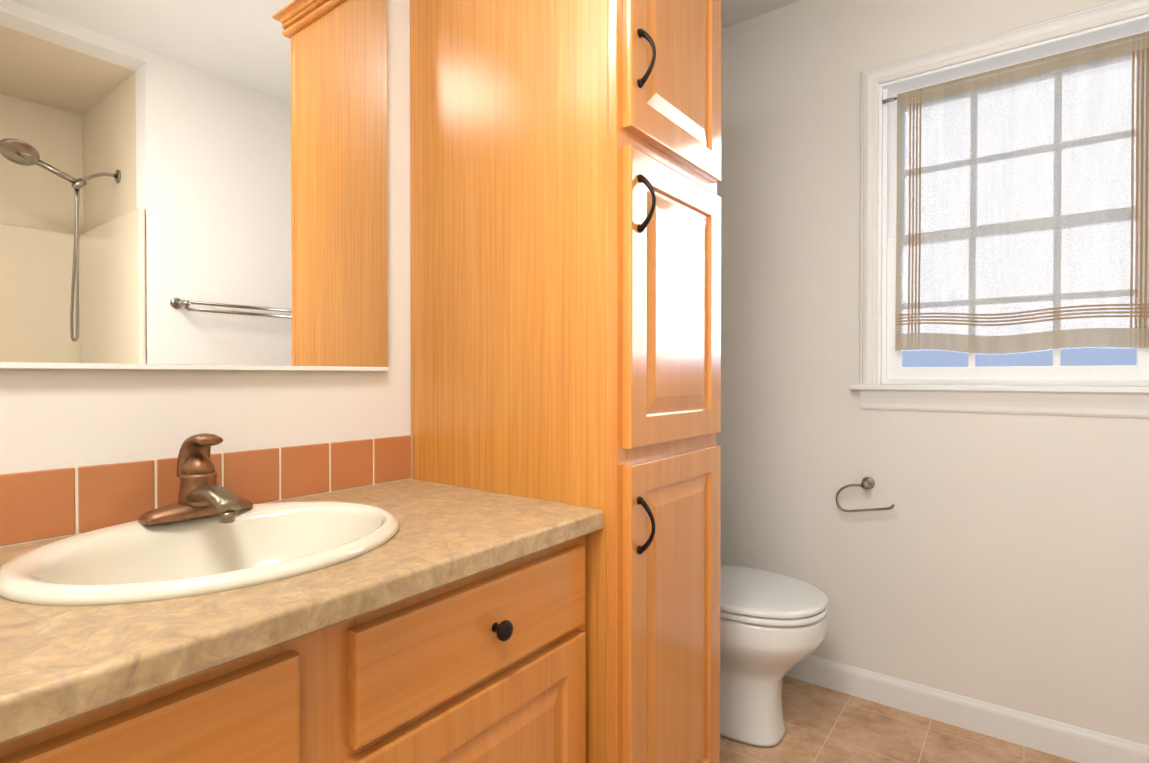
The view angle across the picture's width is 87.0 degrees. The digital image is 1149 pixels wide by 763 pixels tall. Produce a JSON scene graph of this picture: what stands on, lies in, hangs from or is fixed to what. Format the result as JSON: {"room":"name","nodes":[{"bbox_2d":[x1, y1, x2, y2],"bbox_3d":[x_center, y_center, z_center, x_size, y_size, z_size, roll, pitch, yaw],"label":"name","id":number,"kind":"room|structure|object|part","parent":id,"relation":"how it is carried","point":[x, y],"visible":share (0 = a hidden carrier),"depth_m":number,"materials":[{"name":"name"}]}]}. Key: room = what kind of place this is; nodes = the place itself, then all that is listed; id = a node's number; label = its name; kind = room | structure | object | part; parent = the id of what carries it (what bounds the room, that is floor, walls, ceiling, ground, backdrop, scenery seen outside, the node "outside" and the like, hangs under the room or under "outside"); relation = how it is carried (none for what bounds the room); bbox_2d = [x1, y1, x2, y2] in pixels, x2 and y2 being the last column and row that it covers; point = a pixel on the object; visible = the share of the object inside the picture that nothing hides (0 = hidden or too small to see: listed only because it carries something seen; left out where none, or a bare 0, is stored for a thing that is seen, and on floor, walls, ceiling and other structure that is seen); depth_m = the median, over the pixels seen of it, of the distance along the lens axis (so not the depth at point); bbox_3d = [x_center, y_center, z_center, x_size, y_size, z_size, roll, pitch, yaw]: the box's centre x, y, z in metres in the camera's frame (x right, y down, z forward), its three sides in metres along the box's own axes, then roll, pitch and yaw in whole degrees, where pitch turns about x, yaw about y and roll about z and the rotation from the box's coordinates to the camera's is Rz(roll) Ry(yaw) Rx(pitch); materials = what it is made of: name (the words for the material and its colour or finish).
{"room":"bathroom","nodes":[
{"label":"bathroom","id":0,"kind":"room"},
{"bbox_2d":[0,0,410,473],"bbox_3d":[-0.667,-0.137,1.273,0.120,2.440,3.510,0,1,37],"label":"wall","id":1,"kind":"structure","parent":0,"point":[50,419],"depth_m":1.18,"materials":[{"name":"paint"}]},
{"bbox_2d":[0,0,388,370],"bbox_3d":[-0.813,-0.556,0.952,0.024,1.072,1.209,0,1,37],"label":"mirror","id":2,"kind":"object","parent":1,"relation":"attached to","point":[198,184],"visible":0.94,"depth_m":1.10,"materials":[{"name":"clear mirror"}]},
{"bbox_2d":[722,0,800,28],"bbox_3d":[0.411,-1.379,0.448,2.820,0.060,3.510,0,1,37],"label":"ceiling","id":3,"kind":"structure","parent":0,"point":[734,12],"depth_m":2.22,"materials":[{"name":"paint"}]},
{"bbox_2d":[720,675,1078,762],"bbox_3d":[0.411,1.121,0.472,2.820,0.060,3.510,0,1,37],"label":"floor","id":4,"kind":"structure","parent":0,"point":[824,725],"depth_m":1.82,"materials":[{"name":"tile"}]},
{"bbox_2d":[0,525,603,762],"bbox_3d":[-0.581,0.688,0.801,0.592,0.799,1.349,0,1,37],"label":"bathroom vanity","id":5,"kind":"object","parent":4,"relation":"on","point":[485,663],"depth_m":0.81,"materials":[{"name":"brown wood"}]},
{"bbox_3d":[-0.326,0.392,0.709,0.019,0.150,1.133,0,1,37],"label":"drawer","id":6,"kind":"part","parent":5,"relation":"part of","materials":[{"name":"brown wood"}]},
{"bbox_3d":[-0.392,0.640,0.658,0.020,0.699,1.348,0,1,37],"label":"frame","id":7,"kind":"part","parent":5,"relation":"part of","materials":[{"name":"brown wood"}]},
{"bbox_2d":[0,477,603,728],"bbox_3d":[-0.588,0.269,0.793,0.586,0.038,1.363,0,1,37],"label":"countertop","id":8,"kind":"structure","parent":5,"relation":"on","point":[88,614],"depth_m":0.80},
{"bbox_2d":[132,433,259,528],"bbox_3d":[-0.613,0.160,1.019,0.156,0.141,0.167,0,1,37],"label":"faucet","id":9,"kind":"object","parent":8,"relation":"on","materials":[{"name":"brown metal"}]},
{"bbox_2d":[0,501,399,605],"bbox_3d":[-0.529,0.310,0.926,0.456,0.158,0.528,0,1,37],"label":"sink","id":10,"kind":"object","parent":8,"relation":"in","point":[198,557],"depth_m":0.93,"materials":[{"name":"beige ceramic"}]},
{"bbox_2d":[0,435,411,546],"bbox_3d":[-0.818,0.193,0.965,0.010,0.109,1.363,0,1,37],"label":"backsplash","id":11,"kind":"structure","parent":8,"relation":"on","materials":[{"name":"tile"}]},
{"bbox_3d":[-0.115,0.389,0.950,0.028,0.032,0.032,0,1,37],"label":"knob","id":12,"kind":"part","parent":5,"relation":"part of","materials":[{"name":"black metal"}]},
{"bbox_2d":[410,0,721,762],"bbox_3d":[-0.005,-0.012,1.493,0.669,2.186,0.533,0,1,37],"label":"linen cabinet","id":13,"kind":"object","parent":4,"relation":"on","point":[565,216],"visible":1,"depth_m":1.28,"materials":[{"name":"brown wood"}]},
{"bbox_2d":[720,564,827,747],"bbox_3d":[0.421,0.681,1.973,0.760,0.790,0.492,0,1,37],"label":"toilet","id":14,"kind":"object","parent":4,"relation":"on","point":[773,627],"visible":0.35,"depth_m":1.78,"materials":[{"name":"white ceramic"}]},
{"bbox_3d":[0.511,0.654,1.906,0.536,0.049,0.388,0,1,37],"label":"seat","id":15,"kind":"part","parent":14,"relation":"part of","materials":[{"name":"white ceramic"}]},
{"bbox_2d":[716,0,1148,745],"bbox_3d":[1.473,-0.142,1.769,2.700,2.440,0.140,0,1,37],"label":"wall","id":16,"kind":"structure","parent":0,"point":[998,558],"depth_m":2.02,"materials":[{"name":"paint"}]},
{"bbox_2d":[836,477,894,511],"bbox_3d":[0.974,0.381,2.025,0.180,0.119,0.060,0,1,37],"label":"toilet paper holder","id":17,"kind":"object","parent":16,"relation":"attached to","point":[868,483],"visible":1,"depth_m":2.03,"materials":[{"name":"silver metal"}]},
{"bbox_2d":[785,655,1148,762],"bbox_3d":[1.045,1.028,2.009,1.718,0.096,0.011,0,1,37],"label":"baseboard","id":18,"kind":"structure","parent":16,"relation":"attached to","point":[1062,740],"depth_m":1.86,"materials":[{"name":"white wood"}]},
{"bbox_2d":[849,0,1148,417],"bbox_3d":[1.329,-0.474,1.849,0.869,1.140,0.179,0,1,37],"label":"window","id":19,"kind":"structure","parent":16,"relation":"in","point":[871,80],"depth_m":1.90,"materials":[{"name":"white wood"}]},
{"bbox_3d":[1.296,0.054,1.811,0.869,0.084,0.070,0,1,37],"label":"window sill apron","id":20,"kind":"part","parent":19,"relation":"part of","materials":[{"name":"white wood"}]},
{"bbox_2d":[882,31,1148,353],"bbox_3d":[1.306,-0.516,1.819,0.692,0.864,0.021,0,1,37],"label":"curtain","id":21,"kind":"object","parent":19,"relation":"hanging from","point":[1022,219],"visible":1,"depth_m":1.79,"materials":[{"name":"beige fabric"}]},
{"bbox_3d":[1.308,-0.934,1.818,0.692,0.013,0.013,0,1,37],"label":"rod","id":22,"kind":"part","parent":21,"relation":"part of","materials":[{"name":"silver metal"}]},
{"bbox_3d":[1.335,-0.246,1.860,0.691,0.483,0.032,0,1,37],"label":"window sash","id":23,"kind":"part","parent":19,"relation":"part of","materials":[{"name":"white wood"}]},
{"bbox_3d":[1.358,-0.719,1.885,0.691,0.523,0.032,0,1,37],"label":"window sash","id":24,"kind":"part","parent":19,"relation":"part of","materials":[{"name":"white wood"}]},
{"bbox_3d":[1.335,-0.250,1.860,0.587,0.413,0.003,0,1,37],"label":"glass","id":25,"kind":"part","parent":19,"relation":"part of","materials":[{"name":"glass"}]},
{"label":"outside","id":26,"kind":"structure","parent":0,"visible":0},
{"bbox_2d":[903,347,1135,366],"bbox_3d":[2.875,-1.437,3.367,11.000,6.000,0.001,0,1,37],"label":"sky","id":27,"kind":"structure","parent":26,"point":[957,356],"depth_m":3.55,"materials":[{"name":"blue"}]}
]}

